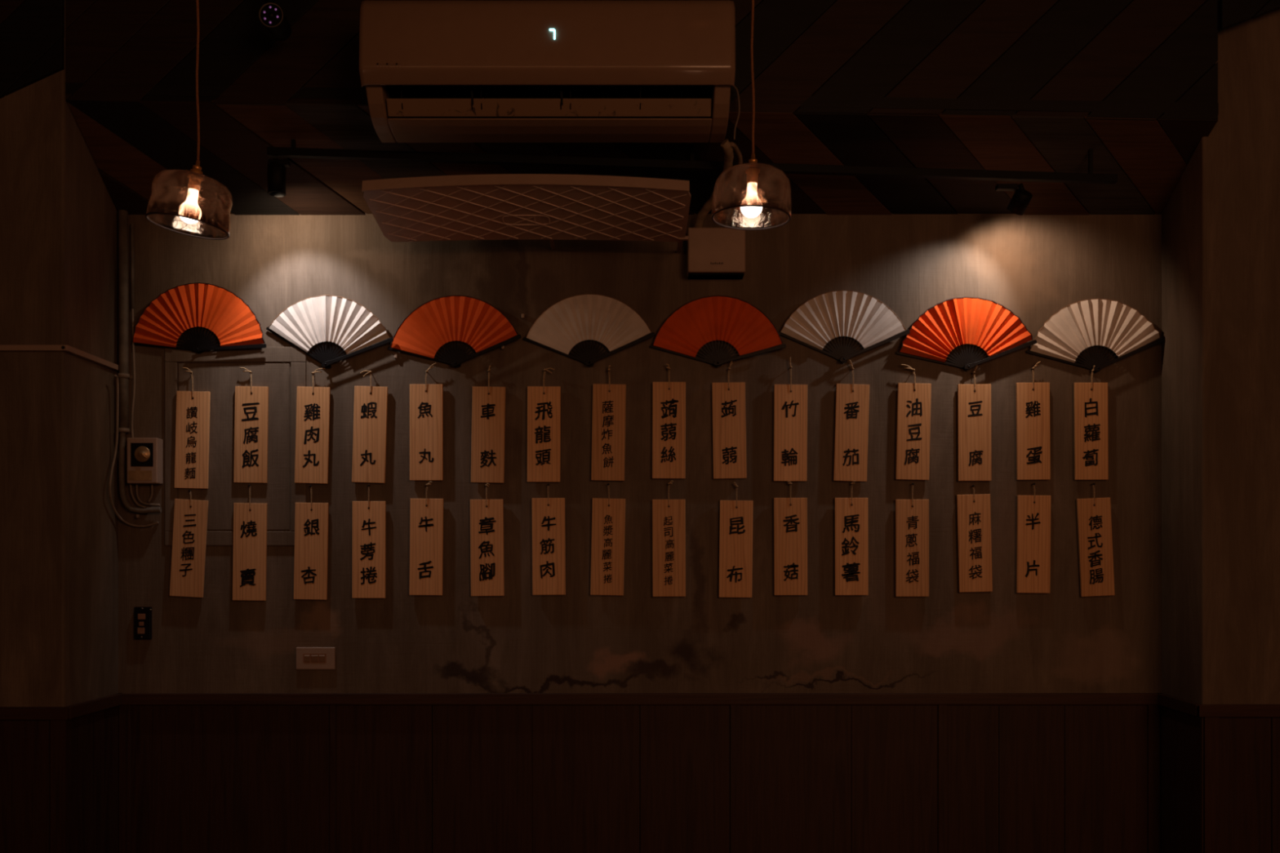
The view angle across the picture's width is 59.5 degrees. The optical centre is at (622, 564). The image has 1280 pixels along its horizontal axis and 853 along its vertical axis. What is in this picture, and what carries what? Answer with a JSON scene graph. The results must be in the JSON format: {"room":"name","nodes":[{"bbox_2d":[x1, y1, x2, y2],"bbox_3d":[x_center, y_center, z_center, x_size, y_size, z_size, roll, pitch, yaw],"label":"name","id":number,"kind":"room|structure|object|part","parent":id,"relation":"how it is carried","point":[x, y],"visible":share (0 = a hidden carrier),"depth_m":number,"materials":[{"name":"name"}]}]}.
{"room":"restaurant dining room","nodes":[
{"label":"restaurant dining room","id":0,"kind":"room"},
{"bbox_2d":[0,0,121,852],"bbox_3d":[-2.350,-0.150,3.250,1.700,2.940,0.446,0,0,0],"label":"wall","id":1,"kind":"structure","parent":0,"point":[60,701],"depth_m":3.04,"materials":[{"name":"grey paint"}]},
{"bbox_3d":[-2.356,0.846,3.042,1.687,0.848,0.006,0,0,0],"label":"panel","id":2,"kind":"part","parent":1,"relation":"part of","materials":[{"name":"red wood"}]},
{"bbox_3d":[-2.350,0.405,3.036,1.700,0.034,0.018,0,0,0],"label":"chair rail","id":3,"kind":"part","parent":1,"relation":"part of","materials":[{"name":"red wood"}]},
{"bbox_2d":[0,344,118,370],"bbox_3d":[-1.660,-0.586,3.187,0.312,0.016,0.313,0,0,0],"label":"cable trunking","id":4,"kind":"object","parent":1,"relation":"attached to","point":[65,348],"visible":1,"depth_m":3.03,"materials":[{"name":"white plastic"}]},
{"bbox_3d":[-1.515,0.846,3.209,0.006,0.848,0.328,0,0,0],"label":"panel","id":5,"kind":"part","parent":1,"relation":"part of","materials":[{"name":"red wood"}]},
{"bbox_3d":[-1.509,0.405,3.209,0.018,0.034,0.328,0,0,0],"label":"chair rail","id":6,"kind":"part","parent":1,"relation":"part of","materials":[{"name":"red wood"}]},
{"bbox_2d":[116,210,1163,852],"bbox_3d":[0.053,0.110,3.414,3.182,2.420,0.118,0,0,0],"label":"wall","id":7,"kind":"structure","parent":0,"point":[1002,720],"depth_m":3.37,"materials":[{"name":"grey paint"}]},
{"bbox_2d":[130,223,135,437],"bbox_3d":[-1.470,-0.699,3.365,0.016,0.644,0.010,0,0,0],"label":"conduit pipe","id":8,"kind":"object","parent":7,"relation":"attached to","point":[131,224],"visible":0.96,"depth_m":3.36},
{"bbox_2d":[108,374,158,527],"bbox_3d":[-1.467,-0.333,3.341,0.146,0.447,0.064,0,0,-44],"label":"cable","id":9,"kind":"object","parent":7,"relation":"attached to","point":[115,375],"visible":1,"depth_m":3.31,"materials":[{"name":"black rubber"}]},
{"bbox_2d":[117,209,161,518],"bbox_3d":[-1.446,-0.597,3.354,0.132,0.918,0.038,0,0,0],"label":"conduit pipe","id":10,"kind":"object","parent":7,"relation":"attached to","point":[123,375],"visible":1,"depth_m":3.34,"materials":[{"name":"metal"}]},
{"bbox_2d":[133,606,151,639],"bbox_3d":[-1.440,0.177,3.365,0.052,0.097,0.015,0,0,0],"label":"socket frame","id":11,"kind":"object","parent":7,"relation":"attached to","point":[142,615],"visible":1,"depth_m":3.36,"materials":[{"name":"black paint"}]},
{"bbox_2d":[127,437,163,507],"bbox_3d":[-1.431,-0.272,3.346,0.096,0.208,0.054,0,0,0],"label":"timer","id":12,"kind":"object","parent":7,"relation":"attached to","point":[144,455],"visible":1,"depth_m":3.33,"materials":[{"name":"white plastic"}]},
{"bbox_3d":[-1.432,-0.264,3.328,0.069,0.028,0.002,0,0,0],"label":"label plate","id":13,"kind":"part","parent":12,"relation":"part of","materials":[{"name":"gold metal"}]},
{"bbox_2d":[169,489,208,597],"bbox_3d":[-1.301,-0.061,3.364,0.115,0.323,0.019,0,0,0],"label":"plaque","id":14,"kind":"object","parent":7,"relation":"attached to","point":[190,516],"visible":1,"depth_m":3.36,"materials":[{"name":"brown wood"}]},
{"bbox_2d":[174,367,210,488],"bbox_3d":[-1.290,-0.408,3.361,0.106,0.364,0.024,0,0,0],"label":"plaque","id":15,"kind":"object","parent":7,"relation":"attached to","point":[193,408],"visible":1,"depth_m":3.36,"materials":[{"name":"brown wood"}]},
{"bbox_2d":[131,282,266,353],"bbox_3d":[-1.270,-0.737,3.358,0.413,0.212,0.030,0,0,0],"label":"fan","id":16,"kind":"object","parent":7,"relation":"attached to","point":[180,308],"visible":1,"depth_m":3.35,"materials":[{"name":"orange paper"}]},
{"bbox_3d":[-1.194,0.846,3.370,0.645,0.848,0.006,0,0,0],"label":"panel","id":17,"kind":"part","parent":7,"relation":"part of","materials":[{"name":"red wood"}]},
{"bbox_2d":[164,346,306,546],"bbox_3d":[-1.164,-0.354,3.369,0.424,0.598,0.007,0,0,0],"label":"hatch","id":18,"kind":"object","parent":7,"relation":"attached to","point":[220,380],"visible":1,"depth_m":3.37,"materials":[{"name":"grey paint"}]},
{"bbox_3d":[-1.169,-0.353,3.371,0.335,0.502,0.004,0,0,0],"label":"door","id":19,"kind":"part","parent":18,"relation":"part of","materials":[{"name":"grey paint"}]},
{"bbox_2d":[232,484,267,600],"bbox_3d":[-1.118,-0.064,3.364,0.103,0.348,0.019,0,0,0],"label":"plaque","id":20,"kind":"object","parent":7,"relation":"attached to","point":[250,519],"visible":1,"depth_m":3.36,"materials":[{"name":"brown wood"}]},
{"bbox_2d":[233,367,268,483],"bbox_3d":[-1.114,-0.416,3.362,0.103,0.346,0.022,0,0,-7],"label":"plaque","id":21,"kind":"object","parent":7,"relation":"attached to","point":[251,402],"visible":1,"depth_m":3.36,"materials":[{"name":"brown wood"}]},
{"bbox_2d":[293,484,328,599],"bbox_3d":[-0.934,-0.065,3.364,0.104,0.344,0.019,0,0,0],"label":"plaque","id":22,"kind":"object","parent":7,"relation":"attached to","point":[311,519],"visible":1,"depth_m":3.36,"materials":[{"name":"brown wood"}]},
{"bbox_2d":[294,368,330,484],"bbox_3d":[-0.930,-0.414,3.362,0.107,0.346,0.022,0,0,6],"label":"plaque","id":23,"kind":"object","parent":7,"relation":"attached to","point":[313,403],"visible":1,"depth_m":3.36,"materials":[{"name":"brown wood"}]},
{"bbox_2d":[295,647,335,669],"bbox_3d":[-0.923,0.283,3.367,0.118,0.067,0.012,0,0,0],"label":"switch plate","id":24,"kind":"object","parent":7,"relation":"attached to","point":[306,658],"visible":1,"depth_m":3.36,"materials":[{"name":"white plastic"}]},
{"bbox_3d":[-0.924,0.282,3.364,0.070,0.027,0.002,0,0,0],"label":"rocker frame","id":25,"kind":"part","parent":24,"relation":"part of","materials":[{"name":"plastic"}]},
{"bbox_2d":[266,294,393,368],"bbox_3d":[-0.877,-0.696,3.357,0.386,0.218,0.032,0,0,1],"label":"fan","id":26,"kind":"object","parent":7,"relation":"attached to","point":[347,323],"visible":1,"depth_m":3.35,"materials":[{"name":"white paper"}]},
{"bbox_2d":[351,484,386,598],"bbox_3d":[-0.760,-0.068,3.364,0.100,0.340,0.019,0,0,0],"label":"plaque","id":27,"kind":"object","parent":7,"relation":"attached to","point":[369,517],"visible":1,"depth_m":3.36,"materials":[{"name":"brown wood"}]},
{"bbox_2d":[351,370,387,483],"bbox_3d":[-0.758,-0.411,3.362,0.108,0.337,0.022,0,0,-7],"label":"plaque","id":28,"kind":"object","parent":7,"relation":"attached to","point":[371,402],"visible":1,"depth_m":3.36,"materials":[{"name":"brown wood"}]},
{"bbox_2d":[408,481,443,595],"bbox_3d":[-0.588,-0.077,3.361,0.102,0.341,0.024,0,0,0],"label":"plaque","id":29,"kind":"object","parent":7,"relation":"attached to","point":[426,515],"visible":1,"depth_m":3.36,"materials":[{"name":"brown wood"}]},
{"bbox_2d":[409,362,443,480],"bbox_3d":[-0.588,-0.427,3.362,0.099,0.353,0.022,0,0,7],"label":"plaque","id":30,"kind":"object","parent":7,"relation":"attached to","point":[426,401],"visible":1,"depth_m":3.36,"materials":[{"name":"brown wood"}]},
{"bbox_3d":[-0.571,0.846,3.370,0.594,0.848,0.006,0,0,0],"label":"panel","id":31,"kind":"part","parent":7,"relation":"part of","materials":[{"name":"red wood"}]},
{"bbox_2d":[387,295,524,367],"bbox_3d":[-0.500,-0.697,3.358,0.410,0.216,0.030,0,0,0],"label":"fan","id":32,"kind":"object","parent":7,"relation":"attached to","point":[436,322],"visible":1,"depth_m":3.35,"materials":[{"name":"orange paper"}]},
{"bbox_2d":[470,483,504,595],"bbox_3d":[-0.406,-0.073,3.361,0.102,0.339,0.024,0,0,0],"label":"plaque","id":33,"kind":"object","parent":7,"relation":"attached to","point":[486,516],"visible":1,"depth_m":3.36,"materials":[{"name":"brown wood"}]},
{"bbox_2d":[471,365,505,483],"bbox_3d":[-0.403,-0.419,3.361,0.104,0.351,0.024,0,0,0],"label":"plaque","id":34,"kind":"object","parent":7,"relation":"attached to","point":[488,403],"visible":1,"depth_m":3.36,"materials":[{"name":"brown wood"}]},
{"bbox_2d":[361,173,690,253],"bbox_3d":[-0.245,-0.971,3.135,0.869,0.079,0.477,0,0,0],"label":"air deflector","id":35,"kind":"object","parent":7,"relation":"attached to","point":[551,207],"visible":1,"depth_m":3.03,"materials":[{"name":"white plastic"}]},
{"bbox_3d":[-0.207,-0.948,3.287,0.012,0.006,0.172,0,0,0],"label":"wall arm","id":36,"kind":"part","parent":35,"relation":"part of","materials":[{"name":"white plastic"}]},
{"bbox_3d":[0.169,-0.940,3.287,0.012,0.006,0.172,0,0,0],"label":"wall arm","id":37,"kind":"part","parent":35,"relation":"part of","materials":[{"name":"white plastic"}]},
{"bbox_2d":[527,367,560,482],"bbox_3d":[-0.236,-0.417,3.361,0.100,0.342,0.024,0,0,0],"label":"plaque","id":38,"kind":"object","parent":7,"relation":"attached to","point":[544,402],"visible":1,"depth_m":3.36,"materials":[{"name":"brown wood"}]},
{"bbox_2d":[531,484,565,595],"bbox_3d":[-0.221,-0.074,3.364,0.101,0.333,0.019,0,0,0],"label":"plaque","id":39,"kind":"object","parent":7,"relation":"attached to","point":[548,544],"visible":1,"depth_m":3.36,"materials":[{"name":"brown wood"}]},
{"bbox_2d":[523,293,655,366],"bbox_3d":[-0.100,-0.701,3.358,0.396,0.217,0.030,0,0,0],"label":"fan","id":40,"kind":"object","parent":7,"relation":"attached to","point":[571,321],"visible":1,"depth_m":3.35,"materials":[{"name":"white paper"}]},
{"bbox_2d":[590,483,625,595],"bbox_3d":[-0.043,-0.074,3.364,0.105,0.336,0.019,0,0,0],"label":"plaque","id":41,"kind":"object","parent":7,"relation":"attached to","point":[608,515],"visible":1,"depth_m":3.36,"materials":[{"name":"brown wood"}]},
{"bbox_2d":[591,365,626,480],"bbox_3d":[-0.041,-0.422,3.361,0.104,0.346,0.024,0,0,0],"label":"plaque","id":42,"kind":"object","parent":7,"relation":"attached to","point":[609,401],"visible":1,"depth_m":3.36,"materials":[{"name":"brown wood"}]},
{"bbox_3d":[0.034,0.846,3.370,0.609,0.848,0.006,0,0,0],"label":"panel","id":43,"kind":"part","parent":7,"relation":"part of","materials":[{"name":"red wood"}]},
{"bbox_3d":[0.053,0.405,3.364,3.142,0.034,0.018,0,0,0],"label":"chair rail","id":44,"kind":"part","parent":7,"relation":"part of","materials":[{"name":"red wood"}]},
{"bbox_2d":[652,480,685,596],"bbox_3d":[0.140,-0.076,3.361,0.100,0.348,0.024,0,0,0],"label":"plaque","id":45,"kind":"object","parent":7,"relation":"attached to","point":[668,516],"visible":1,"depth_m":3.36,"materials":[{"name":"brown wood"}]},
{"bbox_2d":[652,363,685,479],"bbox_3d":[0.140,-0.428,3.361,0.100,0.344,0.024,0,0,0],"label":"plaque","id":46,"kind":"object","parent":7,"relation":"attached to","point":[668,398],"visible":1,"depth_m":3.36,"materials":[{"name":"brown wood"}]},
{"bbox_2d":[686,227,745,279],"bbox_3d":[0.279,-0.926,3.341,0.170,0.138,0.064,0,0,0],"label":"box","id":47,"kind":"object","parent":7,"relation":"attached to","point":[712,253],"visible":0.98,"depth_m":3.31,"materials":[{"name":"white plastic"}]},
{"bbox_2d":[693,86,742,227],"bbox_3d":[0.286,-1.141,3.172,0.097,0.312,0.348,0,0,-9],"label":"hose","id":48,"kind":"object","parent":47,"relation":"attached to","point":[727,147],"visible":0.82,"depth_m":3.10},
{"bbox_2d":[649,295,786,367],"bbox_3d":[0.286,-0.698,3.358,0.406,0.214,0.030,0,0,0],"label":"fan","id":49,"kind":"object","parent":7,"relation":"attached to","point":[736,322],"visible":1,"depth_m":3.35,"materials":[{"name":"red paper"}]},
{"bbox_2d":[711,360,746,479],"bbox_3d":[0.321,-0.434,3.361,0.104,0.357,0.024,0,0,0],"label":"plaque","id":50,"kind":"object","parent":7,"relation":"attached to","point":[728,399],"visible":1,"depth_m":3.36,"materials":[{"name":"brown wood"}]},
{"bbox_2d":[718,481,753,597],"bbox_3d":[0.341,-0.072,3.361,0.103,0.347,0.024,0,0,0],"label":"plaque","id":51,"kind":"object","parent":7,"relation":"attached to","point":[735,525],"visible":1,"depth_m":3.36,"materials":[{"name":"brown wood"}]},
{"bbox_2d":[773,357,807,481],"bbox_3d":[0.504,-0.434,3.361,0.101,0.371,0.024,0,0,0],"label":"plaque","id":52,"kind":"object","parent":7,"relation":"attached to","point":[790,401],"visible":1,"depth_m":3.36,"materials":[{"name":"brown wood"}]},
{"bbox_2d":[773,480,807,595],"bbox_3d":[0.505,-0.078,3.361,0.100,0.343,0.024,0,0,0],"label":"plaque","id":53,"kind":"object","parent":7,"relation":"attached to","point":[790,514],"visible":1,"depth_m":3.36,"materials":[{"name":"brown wood"}]},
{"bbox_3d":[0.650,0.846,3.370,0.619,0.848,0.006,0,0,0],"label":"panel","id":54,"kind":"part","parent":7,"relation":"part of","materials":[{"name":"red wood"}]},
{"bbox_2d":[777,290,910,363],"bbox_3d":[0.663,-0.711,3.358,0.395,0.217,0.030,0,0,0],"label":"fan","id":55,"kind":"object","parent":7,"relation":"attached to","point":[824,317],"visible":1,"depth_m":3.35,"materials":[{"name":"white paper"}]},
{"bbox_2d":[833,359,869,481],"bbox_3d":[0.688,-0.430,3.361,0.107,0.366,0.024,0,0,0],"label":"plaque","id":56,"kind":"object","parent":7,"relation":"attached to","point":[852,401],"visible":1,"depth_m":3.36,"materials":[{"name":"brown wood"}]},
{"bbox_2d":[834,480,868,595],"bbox_3d":[0.687,-0.078,3.361,0.100,0.344,0.024,0,0,0],"label":"plaque","id":57,"kind":"object","parent":7,"relation":"attached to","point":[851,514],"visible":1,"depth_m":3.36,"materials":[{"name":"brown wood"}]},
{"bbox_2d":[895,483,928,596],"bbox_3d":[0.870,-0.073,3.364,0.100,0.341,0.019,0,0,0],"label":"plaque","id":58,"kind":"object","parent":7,"relation":"attached to","point":[912,516],"visible":1,"depth_m":3.36,"materials":[{"name":"brown wood"}]},
{"bbox_2d":[895,364,931,479],"bbox_3d":[0.873,-0.425,3.362,0.106,0.347,0.022,0,0,-6],"label":"plaque","id":59,"kind":"object","parent":7,"relation":"attached to","point":[913,400],"visible":1,"depth_m":3.36,"materials":[{"name":"brown wood"}]},
{"bbox_2d":[896,296,1036,370],"bbox_3d":[1.031,-0.691,3.355,0.417,0.222,0.036,0,0,0],"label":"fan","id":60,"kind":"object","parent":7,"relation":"attached to","point":[988,325],"visible":1,"depth_m":3.35,"materials":[{"name":"orange paper"}]},
{"bbox_2d":[956,484,992,592],"bbox_3d":[1.057,-0.076,3.364,0.106,0.322,0.019,0,0,0],"label":"plaque","id":61,"kind":"object","parent":7,"relation":"attached to","point":[973,511],"visible":1,"depth_m":3.36,"materials":[{"name":"brown wood"}]},
{"bbox_2d":[957,364,991,480],"bbox_3d":[1.057,-0.423,3.361,0.100,0.347,0.024,0,0,0],"label":"plaque","id":62,"kind":"object","parent":7,"relation":"attached to","point":[974,401],"visible":1,"depth_m":3.36,"materials":[{"name":"brown wood"}]},
{"bbox_2d":[1015,361,1050,479],"bbox_3d":[1.232,-0.430,3.361,0.102,0.355,0.024,0,0,0],"label":"plaque","id":63,"kind":"object","parent":7,"relation":"attached to","point":[1032,399],"visible":1,"depth_m":3.36,"materials":[{"name":"brown wood"}]},
{"bbox_2d":[1016,483,1050,593],"bbox_3d":[1.234,-0.078,3.364,0.102,0.330,0.019,0,0,0],"label":"plaque","id":64,"kind":"object","parent":7,"relation":"attached to","point":[1033,512],"visible":1,"depth_m":3.36,"materials":[{"name":"brown wood"}]},
{"bbox_3d":[1.293,0.846,3.370,0.660,0.848,0.006,0,0,0],"label":"panel","id":65,"kind":"part","parent":7,"relation":"part of","materials":[{"name":"red wood"}]},
{"bbox_2d":[1074,365,1108,479],"bbox_3d":[1.407,-0.423,3.361,0.101,0.342,0.024,0,0,0],"label":"plaque","id":66,"kind":"object","parent":7,"relation":"attached to","point":[1091,399],"visible":1,"depth_m":3.36,"materials":[{"name":"brown wood"}]},
{"bbox_2d":[1026,298,1164,372],"bbox_3d":[1.417,-0.685,3.356,0.408,0.220,0.033,0,0,0],"label":"fan","id":67,"kind":"object","parent":7,"relation":"attached to","point":[1117,326],"visible":1,"depth_m":3.35,"materials":[{"name":"white paper"}]},
{"bbox_2d":[1076,483,1115,596],"bbox_3d":[1.420,-0.072,3.364,0.112,0.341,0.019,0,0,0],"label":"plaque","id":68,"kind":"object","parent":7,"relation":"attached to","point":[1094,514],"visible":1,"depth_m":3.36,"materials":[{"name":"brown wood"}]},
{"bbox_2d":[0,0,1279,215],"bbox_3d":[0.000,-1.361,0.440,6.400,0.619,5.879,0,0,0],"label":"ceiling","id":69,"kind":"structure","parent":0,"point":[995,85],"depth_m":3.05,"materials":[{"name":"black wood"}]},
{"bbox_2d":[145,0,232,239],"bbox_3d":[-0.985,-1.187,2.550,0.186,0.867,0.181,0,0,0],"label":"pendant lamp","id":70,"kind":"object","parent":69,"relation":"hanging from","point":[189,211],"visible":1,"depth_m":2.54,"materials":[{"name":"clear glass"}]},
{"bbox_3d":[-0.981,-0.826,2.550,0.180,0.116,0.181,9,0,0],"label":"lamp shade","id":71,"kind":"part","parent":70,"relation":"part of","materials":[{"name":"orange glass"}]},
{"bbox_3d":[-0.984,-0.816,2.550,0.049,0.080,0.049,0,0,0],"label":"bulb","id":72,"kind":"part","parent":70,"relation":"part of","materials":[{"name":"beige glass"}]},
{"bbox_2d":[185,160,203,191],"bbox_3d":[-0.975,-0.884,2.550,0.039,0.069,0.033,0,0,0],"label":"socket","id":73,"kind":"object","parent":70,"relation":"attached to","point":[197,168],"depth_m":2.54,"materials":[{"name":"gold metal"}]},
{"bbox_3d":[-0.968,-1.267,2.550,0.012,0.705,0.006,0,0,0],"label":"cord","id":74,"kind":"part","parent":70,"relation":"part of","materials":[{"name":"black rubber"}]},
{"bbox_2d":[258,0,291,40],"bbox_3d":[-0.905,-1.496,2.908,0.077,0.250,0.108,0,0,0],"label":"security camera","id":75,"kind":"object","parent":69,"relation":"attached to","point":[271,15],"visible":1,"depth_m":2.86,"materials":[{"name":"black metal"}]},
{"bbox_2d":[359,0,735,142],"bbox_3d":[-0.190,-1.289,2.930,0.949,0.286,0.240,0,0,0],"label":"air conditioner","id":76,"kind":"object","parent":69,"relation":"attached to","point":[430,71],"visible":0.99,"depth_m":2.82,"materials":[{"name":"white plastic"}]},
{"bbox_3d":[-0.388,-1.204,2.897,0.005,0.034,0.021,0,0,0],"label":"louver arm","id":77,"kind":"part","parent":76,"relation":"part of","materials":[{"name":"black plastic"}]},
{"bbox_3d":[-0.190,-1.324,2.836,0.949,0.217,0.052,0,0,0],"label":"panel","id":78,"kind":"part","parent":76,"relation":"part of","materials":[{"name":"white plastic"}]},
{"bbox_3d":[-0.156,-1.204,2.897,0.005,0.034,0.021,0,0,0],"label":"louver arm","id":79,"kind":"part","parent":76,"relation":"part of","materials":[{"name":"black plastic"}]},
{"bbox_2d":[266,139,1117,184],"bbox_3d":[0.196,-1.132,3.150,2.385,0.122,0.022,0,0,0],"label":"track","id":80,"kind":"object","parent":69,"relation":"attached to","point":[293,152],"visible":1,"depth_m":3.14,"materials":[{"name":"black metal"}]},
{"bbox_2d":[267,158,290,197],"bbox_3d":[-0.969,-1.093,3.160,0.063,0.100,0.050,0,0,0],"label":"track spotlight","id":81,"kind":"object","parent":80,"relation":"attached to","point":[276,167],"visible":1,"depth_m":3.14,"materials":[{"name":"black metal"}]},
{"bbox_2d":[995,182,1032,215],"bbox_3d":[1.104,-1.030,3.173,0.105,0.084,0.073,0,0,0],"label":"track spotlight","id":82,"kind":"object","parent":80,"relation":"attached to","point":[1021,198],"visible":1,"depth_m":3.15,"materials":[{"name":"black metal"}]},
{"bbox_2d":[711,0,791,230],"bbox_3d":[0.293,-1.201,2.550,0.181,0.837,0.181,0,0,0],"label":"pendant lamp","id":83,"kind":"object","parent":69,"relation":"hanging from","point":[751,204],"visible":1,"depth_m":2.54,"materials":[{"name":"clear glass"}]},
{"bbox_3d":[0.295,-0.843,2.550,0.181,0.110,0.181,2,0,0],"label":"lamp shade","id":84,"kind":"part","parent":83,"relation":"part of","materials":[{"name":"orange glass"}]},
{"bbox_3d":[0.294,-0.829,2.550,0.049,0.079,0.049,0,0,0],"label":"bulb","id":85,"kind":"part","parent":83,"relation":"part of","materials":[{"name":"beige glass"}]},
{"bbox_2d":[745,153,759,184],"bbox_3d":[0.297,-0.899,2.550,0.033,0.068,0.033,0,0,-7],"label":"socket","id":86,"kind":"object","parent":83,"relation":"attached to","point":[754,170],"depth_m":2.54,"materials":[{"name":"gold metal"}]},
{"bbox_3d":[0.296,-1.275,2.550,0.012,0.690,0.006,0,0,0],"label":"cord","id":87,"kind":"part","parent":83,"relation":"part of","materials":[{"name":"black rubber"}]},
{"bbox_2d":[1158,0,1279,852],"bbox_3d":[2.394,-0.150,3.277,1.612,2.940,0.391,0,0,0],"label":"wall","id":88,"kind":"structure","parent":0,"point":[1220,701],"depth_m":3.10,"materials":[{"name":"grey paint"}]},
{"bbox_3d":[1.606,0.405,3.236,0.018,0.034,0.275,0,0,4],"label":"chair rail","id":89,"kind":"part","parent":88,"relation":"part of","materials":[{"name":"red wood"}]},
{"bbox_3d":[1.612,0.846,3.236,0.006,0.848,0.274,0,0,4],"label":"panel","id":90,"kind":"part","parent":88,"relation":"part of","materials":[{"name":"red wood"}]},
{"bbox_3d":[2.394,0.405,3.091,1.612,0.034,0.018,0,0,0],"label":"chair rail","id":91,"kind":"part","parent":88,"relation":"part of","materials":[{"name":"red wood"}]},
{"bbox_3d":[2.400,0.846,3.097,1.600,0.848,0.006,0,0,0],"label":"panel","id":92,"kind":"part","parent":88,"relation":"part of","materials":[{"name":"red wood"}]}
]}

